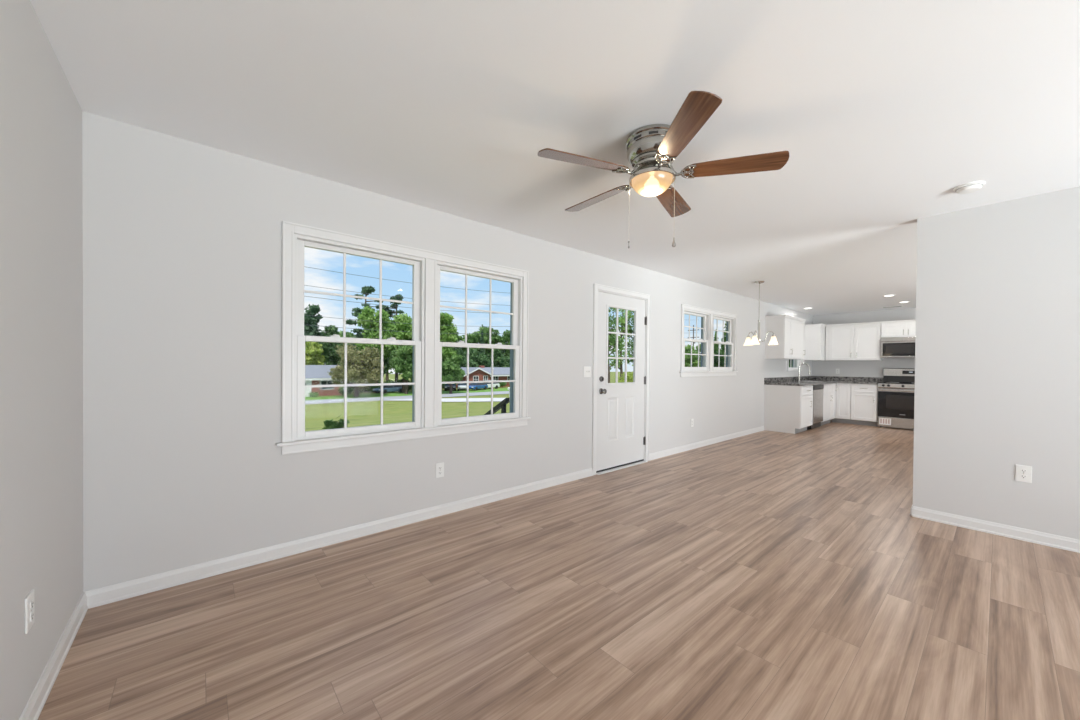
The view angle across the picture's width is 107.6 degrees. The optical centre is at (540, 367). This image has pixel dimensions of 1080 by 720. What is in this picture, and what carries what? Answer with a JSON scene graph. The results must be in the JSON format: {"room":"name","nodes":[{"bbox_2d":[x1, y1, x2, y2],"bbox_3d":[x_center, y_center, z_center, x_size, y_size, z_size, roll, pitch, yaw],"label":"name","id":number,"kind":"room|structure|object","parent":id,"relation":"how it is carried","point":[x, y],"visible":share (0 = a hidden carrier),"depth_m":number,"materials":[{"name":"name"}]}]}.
{"room":"empty living room","nodes":[
{"label":"empty living room","id":0,"kind":"room"},
{"bbox_2d":[0,0,82,719],"bbox_3d":[-0.177,0.008,-0.572,0.140,2.440,6.500,0,1,-41],"label":"wall","id":1,"kind":"structure","parent":0,"point":[41,200],"depth_m":1.39,"materials":[{"name":"white paint"}]},
{"bbox_2d":[25,589,33,633],"bbox_3d":[-1.710,0.815,1.326,0.010,0.118,0.074,0,1,-41],"label":"wall outlet","id":2,"kind":"object","parent":1,"relation":"attached to","point":[29,600],"visible":1,"depth_m":1.31,"materials":[{"name":"white plastic"}]},
{"bbox_2d":[30,599,33,609],"bbox_3d":[-1.707,0.795,1.328,0.003,0.027,0.033,0,1,-41],"label":"receptacle","id":3,"kind":"object","parent":2,"relation":"attached to","point":[31,600],"depth_m":1.33,"materials":[{"name":"white plastic"}]},
{"bbox_2d":[30,611,33,621],"bbox_3d":[-1.708,0.835,1.328,0.003,0.027,0.033,0,1,-41],"label":"receptacle","id":4,"kind":"object","parent":2,"relation":"attached to","point":[31,612],"depth_m":1.33,"materials":[{"name":"white plastic"}]},
{"bbox_2d":[19,592,87,719],"bbox_3d":[-0.128,1.187,-0.510,0.017,0.083,6.500,0,1,-41],"label":"baseboard","id":5,"kind":"structure","parent":1,"relation":"attached to","point":[35,704],"depth_m":1.52,"materials":[{"name":"paint"}]},
{"bbox_2d":[82,111,812,591],"bbox_3d":[2.094,-0.032,5.737,11.810,2.440,0.110,0,1,-41],"label":"wall","id":6,"kind":"structure","parent":0,"point":[184,466],"depth_m":2.37,"materials":[{"name":"white paint"}]},
{"bbox_2d":[85,468,592,608],"bbox_3d":[-0.837,1.147,3.154,3.718,0.083,0.017,0,1,-41],"label":"baseboard","id":7,"kind":"structure","parent":6,"relation":"attached to","point":[128,589],"depth_m":2.52,"materials":[{"name":"paint"}]},
{"bbox_2d":[276,221,530,454],"bbox_3d":[-0.906,-0.186,3.155,2.027,1.458,0.177,0,1,-41],"label":"window","id":8,"kind":"structure","parent":6,"relation":"in","point":[427,383],"depth_m":3.02,"materials":[{"name":"paint"}]},
{"bbox_2d":[304,253,412,338],"bbox_3d":[-1.274,-0.505,2.842,0.749,0.597,0.012,0,1,-41],"label":"grille","id":9,"kind":"object","parent":8,"relation":"attached to","point":[368,255],"depth_m":2.90,"materials":[{"name":"white plastic"}]},
{"bbox_2d":[305,343,414,427],"bbox_3d":[-1.255,0.121,2.821,0.749,0.599,0.012,0,1,-41],"label":"grille","id":10,"kind":"object","parent":8,"relation":"attached to","point":[345,385],"depth_m":2.89,"materials":[{"name":"white plastic"}]},
{"bbox_2d":[440,274,512,343],"bbox_3d":[-0.542,-0.505,3.470,0.752,0.597,0.012,0,1,-41],"label":"grille","id":11,"kind":"object","parent":8,"relation":"attached to","point":[491,277],"depth_m":3.54,"materials":[{"name":"white plastic"}]},
{"bbox_2d":[442,347,514,416],"bbox_3d":[-0.524,0.121,3.449,0.752,0.599,0.012,0,1,-41],"label":"grille","id":12,"kind":"object","parent":8,"relation":"attached to","point":[467,404],"depth_m":3.52,"materials":[{"name":"white plastic"}]},
{"bbox_2d":[436,462,443,477],"bbox_3d":[-0.807,0.823,3.180,0.072,0.116,0.010,0,1,-41],"label":"wall outlet","id":13,"kind":"object","parent":6,"relation":"attached to","point":[439,466],"visible":1,"depth_m":3.18,"materials":[{"name":"white plastic"}]},
{"bbox_2d":[583,366,590,376],"bbox_3d":[0.515,0.043,4.296,0.116,0.116,0.020,0,1,-41],"label":"light switch","id":14,"kind":"object","parent":6,"relation":"attached to","point":[586,369],"visible":1,"depth_m":4.29,"materials":[{"name":"white plastic"}]},
{"bbox_2d":[592,283,650,474],"bbox_3d":[0.969,0.129,4.729,1.075,2.118,0.166,0,1,-41],"label":"door","id":15,"kind":"structure","parent":6,"relation":"in","point":[620,426],"depth_m":4.69,"materials":[{"name":"paint"}]},
{"bbox_2d":[648,426,763,460],"bbox_3d":[2.823,1.148,6.299,3.812,0.083,0.017,0,1,-41],"label":"baseboard","id":16,"kind":"structure","parent":6,"relation":"attached to","point":[660,454],"depth_m":5.95,"materials":[{"name":"paint"}]},
{"bbox_2d":[679,304,737,376],"bbox_3d":[2.619,-0.386,6.165,1.837,1.025,0.153,0,1,-41],"label":"window","id":17,"kind":"structure","parent":6,"relation":"in","point":[707,368],"depth_m":6.11,"materials":[{"name":"paint"}]},
{"bbox_2d":[684,315,703,338],"bbox_3d":[2.277,-0.604,5.891,0.649,0.367,0.012,0,1,-41],"label":"grille","id":18,"kind":"object","parent":17,"relation":"attached to","point":[702,316],"depth_m":5.95,"materials":[{"name":"white plastic"}]},
{"bbox_2d":[685,341,705,366],"bbox_3d":[2.297,-0.201,5.868,0.649,0.382,0.012,0,1,-41],"label":"grille","id":19,"kind":"object","parent":17,"relation":"attached to","point":[691,354],"depth_m":5.93,"materials":[{"name":"white plastic"}]},
{"bbox_2d":[714,319,728,341],"bbox_3d":[2.941,-0.604,6.462,0.650,0.367,0.012,0,1,-41],"label":"grille","id":20,"kind":"object","parent":17,"relation":"attached to","point":[723,320],"depth_m":6.53,"materials":[{"name":"white plastic"}]},
{"bbox_2d":[714,344,730,366],"bbox_3d":[2.961,-0.201,6.438,0.650,0.382,0.012,0,1,-41],"label":"grille","id":21,"kind":"object","parent":17,"relation":"attached to","point":[718,355],"depth_m":6.50,"materials":[{"name":"white plastic"}]},
{"bbox_2d":[765,315,792,358],"bbox_3d":[4.547,-0.578,7.521,0.385,0.804,0.366,0,1,-41],"label":"upper cabinet","id":22,"kind":"object","parent":6,"relation":"attached to","point":[780,325],"visible":1,"depth_m":7.41,"materials":[{"name":"paint"}]},
{"bbox_2d":[787,359,801,370],"bbox_3d":[5.489,-0.412,8.630,0.880,0.947,0.153,0,1,-41],"label":"window","id":23,"kind":"structure","parent":6,"relation":"in","point":[796,362],"depth_m":8.79,"materials":[{"name":"paint"}]},
{"bbox_2d":[791,317,805,358],"bbox_3d":[4.984,-0.578,7.897,0.765,0.804,0.366,0,1,-41],"label":"upper cabinet","id":24,"kind":"object","parent":6,"relation":"attached to","point":[798,324],"visible":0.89,"depth_m":7.79,"materials":[{"name":"paint"}]},
{"bbox_2d":[804,324,825,359],"bbox_3d":[6.374,-0.578,9.100,0.654,0.804,0.354,0,1,-41],"label":"upper cabinet","id":25,"kind":"object","parent":6,"relation":"attached to","point":[815,334],"visible":0.89,"depth_m":8.90,"materials":[{"name":"paint"}]},
{"bbox_2d":[30,0,1079,315],"bbox_3d":[4.565,-1.264,2.862,11.810,0.120,8.560,0,1,-41],"label":"ceiling","id":26,"kind":"structure","parent":0,"point":[880,109],"depth_m":1.84,"materials":[{"name":"white paint"}]},
{"bbox_2d":[538,91,788,247],"bbox_3d":[0.567,-0.937,2.163,1.283,0.589,1.236,0,1,-41],"label":"ceiling fan","id":27,"kind":"object","parent":26,"relation":"hanging from","point":[652,149],"visible":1,"depth_m":2.01,"materials":[{"name":"brown wood"}]},
{"bbox_2d":[743,281,778,345],"bbox_3d":[3.113,-0.786,5.669,0.438,0.914,0.467,0,1,-41],"label":"chandelier","id":28,"kind":"object","parent":26,"relation":"hanging from","point":[756,339],"visible":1,"depth_m":5.66,"materials":[{"name":"white glass"}]},
{"bbox_2d":[953,181,984,193],"bbox_3d":[2.867,-1.196,2.644,0.144,0.041,0.144,0,1,-41],"label":"smoke detector","id":29,"kind":"object","parent":26,"relation":"attached to","point":[970,187],"visible":1,"depth_m":2.61,"materials":[{"name":"white plastic"}]},
{"bbox_2d":[38,419,1079,719],"bbox_3d":[4.247,1.290,3.231,11.810,0.120,6.750,0,1,-41],"label":"floor","id":30,"kind":"structure","parent":0,"point":[762,575],"depth_m":1.93,"materials":[{"name":"wood"}]},
{"bbox_2d":[764,385,812,433],"bbox_3d":[4.753,0.758,7.538,0.709,0.872,0.644,0,1,-41],"label":"base cabinet","id":31,"kind":"object","parent":30,"relation":"on","point":[787,409],"visible":0.98,"depth_m":7.32,"materials":[{"name":"paint"}]},
{"bbox_2d":[807,384,823,429],"bbox_3d":[5.266,0.760,7.984,0.636,0.868,0.616,0,1,-41],"label":"dishwasher","id":32,"kind":"object","parent":30,"relation":"on","point":[817,389],"visible":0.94,"depth_m":7.72,"materials":[{"name":"silver metal"}]},
{"bbox_2d":[821,384,831,424],"bbox_3d":[5.768,0.758,8.409,0.665,0.872,0.644,0,1,-41],"label":"base cabinet","id":33,"kind":"object","parent":30,"relation":"on","point":[827,391],"visible":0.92,"depth_m":8.21,"materials":[{"name":"paint"}]},
{"bbox_2d":[827,383,850,423],"bbox_3d":[6.435,0.760,8.839,0.902,0.872,0.862,0,1,-41],"label":"base cabinet","id":34,"kind":"object","parent":30,"relation":"on","point":[841,392],"visible":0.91,"depth_m":8.52,"materials":[{"name":"paint"}]},
{"bbox_2d":[764,376,882,385],"bbox_3d":[5.810,0.262,8.002,2.942,0.128,1.304,0,1,-41],"label":"countertop","id":35,"kind":"structure","parent":34,"relation":"on","point":[805,380],"depth_m":8.46,"materials":[{"name":"grey stone"}]},
{"bbox_2d":[797,363,810,380],"bbox_3d":[5.718,0.088,8.586,0.240,0.387,0.115,1,1,18],"label":"kitchen faucet","id":36,"kind":"object","parent":35,"relation":"on","point":[799,376],"visible":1,"depth_m":8.57,"materials":[{"name":"silver metal"}]},
{"bbox_2d":[851,383,877,425],"bbox_3d":[6.959,0.768,8.427,0.644,0.872,0.438,0,1,-41],"label":"base cabinet","id":37,"kind":"object","parent":30,"relation":"on","point":[864,397],"visible":0.97,"depth_m":8.24,"materials":[{"name":"paint"}]},
{"bbox_2d":[878,368,914,428],"bbox_3d":[7.330,0.611,7.945,0.685,1.200,0.757,0,1,-41],"label":"range","id":38,"kind":"object","parent":30,"relation":"on","point":[896,393],"visible":0.67,"depth_m":7.89,"materials":[{"name":"silver metal"}]},
{"bbox_2d":[878,382,914,383],"bbox_3d":[7.336,0.307,7.946,0.550,0.018,0.757,0,1,-41],"label":"cooktop","id":39,"kind":"object","parent":38,"relation":"in","point":[878,382],"depth_m":7.99,"materials":[{"name":"black glass"}]},
{"bbox_2d":[812,308,915,377],"bbox_3d":[8.674,0.011,7.034,0.140,2.440,6.500,0,1,-41],"label":"wall","id":40,"kind":"structure","parent":0,"point":[848,368],"depth_m":8.75,"materials":[{"name":"white paint"}]},
{"bbox_2d":[825,322,883,359],"bbox_3d":[6.900,-0.570,8.709,0.366,0.804,0.966,0,1,-41],"label":"upper cabinet","id":41,"kind":"object","parent":40,"relation":"attached to","point":[849,341],"visible":0.97,"depth_m":8.59,"materials":[{"name":"paint"}]},
{"bbox_2d":[881,319,915,337],"bbox_3d":[7.469,-0.791,8.047,0.366,0.340,0.766,0,1,-41],"label":"upper cabinet","id":42,"kind":"object","parent":40,"relation":"attached to","point":[900,328],"visible":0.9,"depth_m":8.04,"materials":[{"name":"paint"}]},
{"bbox_2d":[880,337,914,357],"bbox_3d":[7.436,-0.412,8.025,0.445,0.411,0.756,0,1,-41],"label":"microwave oven","id":43,"kind":"object","parent":42,"relation":"attached to","point":[897,347],"visible":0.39,"depth_m":7.99,"materials":[{"name":"silver metal"}]},
{"bbox_2d":[913,186,1079,539],"bbox_3d":[4.433,0.025,1.758,0.120,2.440,4.025,0,1,-41],"label":"wall","id":44,"kind":"structure","parent":0,"point":[997,339],"depth_m":2.89,"materials":[{"name":"white paint"}]},
{"bbox_2d":[912,506,1079,552],"bbox_3d":[4.371,1.203,1.724,0.017,0.083,4.025,0,1,-41],"label":"baseboard","id":45,"kind":"structure","parent":44,"relation":"attached to","point":[1070,544],"depth_m":2.89,"materials":[{"name":"paint"}]},
{"bbox_2d":[1015,464,1031,482],"bbox_3d":[3.440,0.753,2.813,0.010,0.118,0.074,0,1,-41],"label":"wall outlet","id":46,"kind":"object","parent":44,"relation":"attached to","point":[1023,473],"visible":1,"depth_m":2.81,"materials":[{"name":"white plastic"}]},
{"label":"outside","id":47,"kind":"structure","parent":0,"visible":0},
{"bbox_2d":[388,398,504,401],"bbox_3d":[-6.171,3.950,49.855,23.500,0.001,12.700,0,1,-41],"label":"driveway","id":48,"kind":"structure","parent":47,"point":[443,399],"depth_m":48.48,"materials":[{"name":"concrete"}]},
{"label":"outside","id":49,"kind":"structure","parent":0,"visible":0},
{"bbox_2d":[305,391,508,403],"bbox_3d":[12.143,3.857,77.259,280.000,0.001,5.000,0,1,-41],"label":"street","id":50,"kind":"structure","parent":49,"point":[496,392],"depth_m":49.78,"materials":[{"name":"grey asphalt"}]},
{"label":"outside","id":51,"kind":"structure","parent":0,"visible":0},
{"bbox_2d":[305,388,508,399],"bbox_3d":[8.102,3.800,81.961,280.000,0.001,7.400,0,1,-41],"label":"verge","id":52,"kind":"structure","parent":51,"point":[498,389],"depth_m":56.08,"materials":[{"name":"green plant"}]},
{"bbox_2d":[309,392,318,396],"bbox_3d":[-29.399,3.489,51.290,1.354,0.834,1.313,1,1,18],"label":"shrub","id":53,"kind":"object","parent":52,"relation":"on","point":[312,394],"visible":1,"depth_m":51.06,"materials":[{"name":"green plant"}]},
{"bbox_2d":[305,365,342,396],"bbox_3d":[-34.467,1.667,53.325,13.900,4.150,8.900,0,1,-41],"label":"brick house","id":54,"kind":"structure","parent":52,"relation":"on","point":[314,374],"depth_m":53.06,"materials":[{"name":"grey"}]},
{"bbox_2d":[373,385,401,393],"bbox_3d":[-22.744,3.096,59.527,1.825,1.363,4.526,1,1,29],"label":"car","id":55,"kind":"object","parent":52,"relation":"on","point":[386,388],"visible":0.7,"depth_m":58.75,"materials":[{"name":"paint"}]},
{"bbox_2d":[389,345,412,393],"bbox_3d":[-19.710,0.080,57.555,4.774,7.713,4.571,0,1,-41],"label":"leafy tree","id":56,"kind":"object","parent":52,"relation":"on","point":[401,364],"visible":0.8,"depth_m":56.52,"materials":[{"name":"green plant"}]},
{"bbox_2d":[457,383,466,390],"bbox_3d":[-13.142,3.028,67.236,1.825,1.515,4.527,0,1,-13],"label":"car","id":57,"kind":"object","parent":52,"relation":"on","point":[460,385],"visible":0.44,"depth_m":65.66,"materials":[{"name":"silver paint"}]},
{"bbox_2d":[466,383,487,390],"bbox_3d":[-10.909,3.091,67.849,1.825,1.414,4.527,1,1,24],"label":"car","id":58,"kind":"object","parent":52,"relation":"on","point":[475,386],"visible":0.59,"depth_m":67.04,"materials":[{"name":"blue paint"}]},
{"bbox_2d":[483,380,499,388],"bbox_3d":[-9.418,3.001,70.716,1.825,1.566,4.527,1,1,37],"label":"car","id":59,"kind":"object","parent":52,"relation":"on","point":[496,385],"visible":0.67,"depth_m":70.84,"materials":[{"name":"white paint"}]},
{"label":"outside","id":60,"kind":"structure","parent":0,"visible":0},
{"bbox_2d":[305,372,632,430],"bbox_3d":[6.237,2.168,114.819,320.000,2.680,159.890,0,1,-41],"label":"ground","id":61,"kind":"structure","parent":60,"point":[362,413],"depth_m":37.17,"materials":[{"name":"green plant"}]},
{"bbox_2d":[304,304,323,342],"bbox_3d":[-37.248,-3.363,64.094,3.453,14.172,4.045,1,1,29],"label":"tree","id":62,"kind":"object","parent":61,"relation":"on","point":[309,330],"visible":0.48,"depth_m":63.72,"materials":[{"name":"green plant"}]},
{"bbox_2d":[305,342,324,364],"bbox_3d":[-33.583,-0.281,57.939,3.832,8.190,3.993,0,1,-41],"label":"leafy tree","id":63,"kind":"object","parent":61,"relation":"on","point":[313,352],"visible":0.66,"depth_m":57.57,"materials":[{"name":"green plant"}]},
{"bbox_2d":[318,325,340,364],"bbox_3d":[-35.566,-1.764,65.720,4.653,10.980,4.545,0,1,-27],"label":"tree","id":64,"kind":"object","parent":61,"relation":"on","point":[329,352],"visible":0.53,"depth_m":65.23,"materials":[{"name":"green plant"}]},
{"bbox_2d":[322,414,349,428],"bbox_3d":[-2.028,1.192,3.934,0.245,1.464,0.252,0,1,-41],"label":"shrub","id":65,"kind":"object","parent":61,"relation":"on","point":[329,424],"visible":0.2,"depth_m":3.87,"materials":[{"name":"green plant"}]},
{"bbox_2d":[335,335,355,364],"bbox_3d":[-33.093,-1.011,67.814,5.242,9.482,5.617,0,1,-41],"label":"tree","id":66,"kind":"object","parent":61,"relation":"on","point":[337,357],"visible":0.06,"depth_m":66.92,"materials":[{"name":"green plant"}]},
{"bbox_2d":[335,330,356,363],"bbox_3d":[-41.015,-2.274,84.688,6.970,11.544,7.029,0,1,-19],"label":"tree","id":67,"kind":"object","parent":61,"relation":"on","point":[340,332],"visible":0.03,"depth_m":84.12,"materials":[{"name":"green plant"}]},
{"bbox_2d":[347,381,354,393],"bbox_3d":[-27.812,2.596,58.341,2.780,2.512,2.585,0,1,-41],"label":"shrub","id":68,"kind":"object","parent":61,"relation":"on","point":[350,390],"visible":0.25,"depth_m":57.61,"materials":[{"name":"green plant"}]},
{"bbox_2d":[328,343,384,396],"bbox_3d":[-24.033,0.291,51.880,6.696,7.352,6.176,0,1,-41],"label":"tree","id":69,"kind":"object","parent":61,"relation":"on","point":[367,366],"visible":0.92,"depth_m":51.03,"materials":[{"name":"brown plant"}]},
{"bbox_2d":[346,286,383,391],"bbox_3d":[-27.320,-4.556,61.754,5.778,16.768,4.571,0,1,-10],"label":"pine","id":70,"kind":"object","parent":61,"relation":"on","point":[365,289],"visible":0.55,"depth_m":60.99,"materials":[{"name":"green plant"}]},
{"bbox_2d":[355,346,391,392],"bbox_3d":[-26.696,0.172,61.658,6.962,7.670,7.151,0,1,-16],"label":"tree","id":71,"kind":"object","parent":61,"relation":"on","point":[386,361],"visible":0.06,"depth_m":61.43,"materials":[{"name":"green plant"}]},
{"bbox_2d":[368,382,380,392],"bbox_3d":[-25.141,2.879,59.530,2.767,1.968,2.601,0,1,-41],"label":"shrub","id":72,"kind":"object","parent":61,"relation":"on","point":[371,388],"visible":0.37,"depth_m":58.87,"materials":[{"name":"green plant"}]},
{"bbox_2d":[355,306,395,392],"bbox_3d":[-24.767,-2.607,59.296,5.899,12.969,5.534,0,1,-33],"label":"leafy tree","id":73,"kind":"object","parent":61,"relation":"on","point":[368,313],"visible":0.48,"depth_m":58.06,"materials":[{"name":"green plant"}]},
{"bbox_2d":[386,357,393,380],"bbox_3d":[-33.962,-2.446,87.965,7.029,11.953,6.970,1,1,40],"label":"tree","id":74,"kind":"object","parent":61,"relation":"on","point":[387,373],"visible":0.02,"depth_m":87.84,"materials":[{"name":"green plant"}]},
{"bbox_2d":[382,294,411,381],"bbox_3d":[-24.750,-4.426,67.824,5.887,16.440,4.883,1,1,30],"label":"pine","id":75,"kind":"object","parent":61,"relation":"on","point":[397,297],"visible":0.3,"depth_m":67.05,"materials":[{"name":"green plant"}]},
{"bbox_2d":[383,312,411,392],"bbox_3d":[-20.797,-2.235,59.912,6.112,12.283,6.064,0,1,-41],"label":"leafy tree","id":76,"kind":"object","parent":61,"relation":"on","point":[402,318],"visible":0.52,"depth_m":57.88,"materials":[{"name":"green plant"}]},
{"bbox_2d":[395,379,411,390],"bbox_3d":[-21.687,2.716,62.813,3.086,2.318,2.717,0,1,-41],"label":"shrub","id":77,"kind":"object","parent":61,"relation":"on","point":[399,380],"visible":0.18,"depth_m":62.67,"materials":[{"name":"green plant"}]},
{"bbox_2d":[440,311,457,359],"bbox_3d":[-15.189,-2.329,59.281,5.624,12.569,4.777,0,1,-41],"label":"leafy tree","id":78,"kind":"object","parent":61,"relation":"on","point":[445,318],"visible":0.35,"depth_m":59.02,"materials":[{"name":"green plant"}]},
{"bbox_2d":[444,384,455,390],"bbox_3d":[-15.105,3.017,66.604,1.825,1.515,4.527,0,1,-11],"label":"car","id":79,"kind":"object","parent":61,"relation":"on","point":[447,387],"visible":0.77,"depth_m":64.52,"materials":[{"name":"black paint"}]},
{"bbox_2d":[442,354,464,393],"bbox_3d":[-13.151,0.950,58.576,4.530,6.066,4.354,0,1,-41],"label":"leafy tree","id":80,"kind":"object","parent":61,"relation":"on","point":[451,367],"visible":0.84,"depth_m":58.10,"materials":[{"name":"green plant"}]},
{"bbox_2d":[448,332,462,351],"bbox_3d":[-21.787,-2.832,97.179,6.615,12.770,6.560,0,1,-41],"label":"tree","id":81,"kind":"object","parent":61,"relation":"on","point":[457,336],"visible":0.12,"depth_m":96.51,"materials":[{"name":"green plant"}]},
{"bbox_2d":[456,349,466,367],"bbox_3d":[-17.961,-0.170,82.139,6.522,7.801,6.014,0,1,-41],"label":"tree","id":82,"kind":"object","parent":61,"relation":"on","point":[459,352],"visible":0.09,"depth_m":81.68,"materials":[{"name":"green plant"}]},
{"bbox_2d":[455,333,478,355],"bbox_3d":[-18.765,-2.680,99.700,7.380,12.463,7.442,0,1,-25],"label":"tree","id":83,"kind":"object","parent":61,"relation":"on","point":[470,337],"visible":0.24,"depth_m":98.09,"materials":[{"name":"green plant"}]},
{"bbox_2d":[461,348,480,366],"bbox_3d":[-16.155,-0.403,86.287,6.956,8.234,6.415,1,1,42],"label":"tree","id":84,"kind":"object","parent":61,"relation":"on","point":[473,360],"visible":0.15,"depth_m":85.64,"materials":[{"name":"green plant"}]},
{"bbox_2d":[447,366,509,387],"bbox_3d":[-8.596,1.617,81.831,22.300,4.150,10.380,0,1,-41],"label":"brick house","id":85,"kind":"structure","parent":61,"relation":"on","point":[480,373],"depth_m":76.34,"materials":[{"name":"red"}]},
{"bbox_2d":[473,330,487,352],"bbox_3d":[-16.501,-3.194,102.993,6.615,13.485,6.560,0,1,-10],"label":"tree","id":86,"kind":"object","parent":61,"relation":"on","point":[477,341],"visible":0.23,"depth_m":101.23,"materials":[{"name":"green plant"}]},
{"bbox_2d":[478,324,484,355],"bbox_3d":[-14.831,-3.803,100.422,2.467,14.741,2.234,0,1,-41],"label":"conifer","id":87,"kind":"object","parent":61,"relation":"on","point":[481,350],"visible":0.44,"depth_m":100.27,"materials":[{"name":"green plant"}]},
{"bbox_2d":[470,349,494,366],"bbox_3d":[-13.577,-0.361,89.650,6.816,8.126,7.391,1,1,35],"label":"tree","id":88,"kind":"object","parent":61,"relation":"on","point":[484,361],"visible":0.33,"depth_m":88.14,"materials":[{"name":"green plant"}]},
{"bbox_2d":[478,327,501,355],"bbox_3d":[-13.538,-3.834,104.301,7.380,14.813,7.442,1,1,6],"label":"tree","id":89,"kind":"object","parent":61,"relation":"on","point":[494,336],"visible":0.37,"depth_m":103.40,"materials":[{"name":"green plant"}]},
{"bbox_2d":[485,349,509,366],"bbox_3d":[-10.036,-0.570,92.780,7.391,8.559,6.816,1,1,27],"label":"tree","id":90,"kind":"object","parent":61,"relation":"on","point":[499,360],"visible":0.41,"depth_m":91.30,"materials":[{"name":"green plant"}]},
{"bbox_2d":[486,336,508,355],"bbox_3d":[-11.600,-2.892,107.311,6.615,12.872,6.560,1,1,21],"label":"tree","id":91,"kind":"object","parent":61,"relation":"on","point":[502,340],"visible":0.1,"depth_m":105.98,"materials":[{"name":"green plant"}]},
{"bbox_2d":[501,329,509,357],"bbox_3d":[-8.424,-3.530,108.634,6.560,14.200,6.615,1,1,37],"label":"tree","id":92,"kind":"object","parent":61,"relation":"on","point":[506,337],"visible":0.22,"depth_m":106.97,"materials":[{"name":"green plant"}]},
{"bbox_2d":[608,307,624,382],"bbox_3d":[9.929,-2.769,57.090,4.417,13.902,4.621,1,1,34],"label":"leafy tree","id":93,"kind":"object","parent":61,"relation":"on","point":[611,319],"visible":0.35,"depth_m":56.62,"materials":[{"name":"green plant"}]},
{"bbox_2d":[609,308,633,379],"bbox_3d":[13.627,-3.332,65.550,5.070,14.933,4.784,0,1,-41],"label":"leafy tree","id":94,"kind":"object","parent":61,"relation":"on","point":[622,319],"visible":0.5,"depth_m":65.05,"materials":[{"name":"green plant"}]},
{"bbox_2d":[618,371,632,382],"bbox_3d":[11.783,2.168,51.978,4.394,3.624,3.099,1,1,26],"label":"shrub","id":95,"kind":"object","parent":61,"relation":"on","point":[630,376],"visible":0.18,"depth_m":51.62,"materials":[{"name":"green plant"}]},
{"bbox_2d":[627,310,633,365],"bbox_3d":[15.981,-3.031,65.855,4.142,14.363,4.468,1,1,31],"label":"leafy tree","id":96,"kind":"object","parent":61,"relation":"on","point":[632,318],"visible":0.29,"depth_m":65.74,"materials":[{"name":"green plant"}]},
{"bbox_2d":[685,347,697,366],"bbox_3d":[29.029,-0.076,78.992,4.527,8.435,4.846,0,1,-2],"label":"tree","id":97,"kind":"object","parent":61,"relation":"on","point":[687,350],"visible":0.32,"depth_m":77.54,"materials":[{"name":"green plant"}]},
{"bbox_2d":[685,344,699,366],"bbox_3d":[30.789,-0.471,83.006,5.254,9.182,5.389,0,1,-41],"label":"tree","id":98,"kind":"object","parent":61,"relation":"on","point":[688,345],"visible":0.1,"depth_m":82.81,"materials":[{"name":"green plant"}]},
{"bbox_2d":[693,344,700,366],"bbox_3d":[35.319,-0.734,89.579,5.639,9.664,5.231,0,1,-41],"label":"tree","id":99,"kind":"object","parent":61,"relation":"on","point":[696,350],"visible":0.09,"depth_m":89.12,"materials":[{"name":"green plant"}]},
{"bbox_2d":[714,329,718,351],"bbox_3d":[36.722,-2.066,82.936,3.353,12.450,3.475,0,1,-41],"label":"tree","id":100,"kind":"object","parent":61,"relation":"on","point":[716,346],"visible":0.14,"depth_m":82.64,"materials":[{"name":"green plant"}]},
{"bbox_2d":[714,349,725,366],"bbox_3d":[35.640,0.163,79.427,4.624,8.059,4.841,0,1,-41],"label":"tree","id":101,"kind":"object","parent":61,"relation":"on","point":[721,362],"visible":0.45,"depth_m":77.98,"materials":[{"name":"green plant"}]},
{"bbox_2d":[721,321,726,365],"bbox_3d":[35.547,-3.033,73.812,3.133,14.192,3.750,1,1,11],"label":"tree","id":102,"kind":"object","parent":61,"relation":"on","point":[723,347],"visible":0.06,"depth_m":74.06,"materials":[{"name":"green plant"}]},
{"bbox_3d":[0.160,1.554,5.548,1.950,0.680,2.075,0,1,-41],"label":"stoop","id":103,"kind":"structure","parent":61,"relation":"on","visible":0},
{"bbox_2d":[484,398,509,414],"bbox_3d":[-0.784,1.075,5.319,0.060,1.428,1.160,0,1,-41],"label":"handrail","id":104,"kind":"object","parent":103,"relation":"on","point":[502,405],"visible":0.29,"depth_m":4.93,"materials":[{"name":"black metal"}]},
{"bbox_3d":[-0.400,-3.051,61.489,0.744,14.000,2.800,0,1,-41],"label":"utility pole","id":105,"kind":"object","parent":61,"relation":"on","visible":0},
{"bbox_2d":[304,324,509,333],"bbox_3d":[-0.541,-4.900,61.336,96.004,1.141,0.041,0,1,-41],"label":"power line","id":106,"kind":"object","parent":105,"relation":"attached to","point":[304,324],"visible":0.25,"depth_m":46.09,"materials":[{"name":"metal"}]},
{"bbox_2d":[304,266,612,311],"bbox_3d":[0.353,-10.583,60.297,96.004,1.141,0.041,0,1,-41],"label":"power line","id":107,"kind":"object","parent":105,"relation":"attached to","point":[304,266],"visible":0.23,"depth_m":44.38,"materials":[{"name":"metal"}]},
{"bbox_2d":[307,315,620,339],"bbox_3d":[-1.184,-6.012,62.084,96.004,1.141,0.041,0,1,-41],"label":"power line","id":108,"kind":"object","parent":105,"relation":"attached to","point":[307,315],"visible":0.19,"depth_m":48.96,"materials":[{"name":"metal"}]},
{"bbox_2d":[305,285,630,324],"bbox_3d":[-1.353,-9.216,62.282,96.004,1.141,0.041,0,1,-41],"label":"power line","id":109,"kind":"object","parent":105,"relation":"attached to","point":[305,285],"visible":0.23,"depth_m":47.35,"materials":[{"name":"metal"}]},
{"bbox_2d":[306,296,697,332],"bbox_3d":[0.134,-7.687,60.551,96.004,1.141,0.041,0,1,-41],"label":"power line","id":110,"kind":"object","parent":105,"relation":"attached to","point":[306,296],"visible":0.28,"depth_m":44.89,"materials":[{"name":"metal"}]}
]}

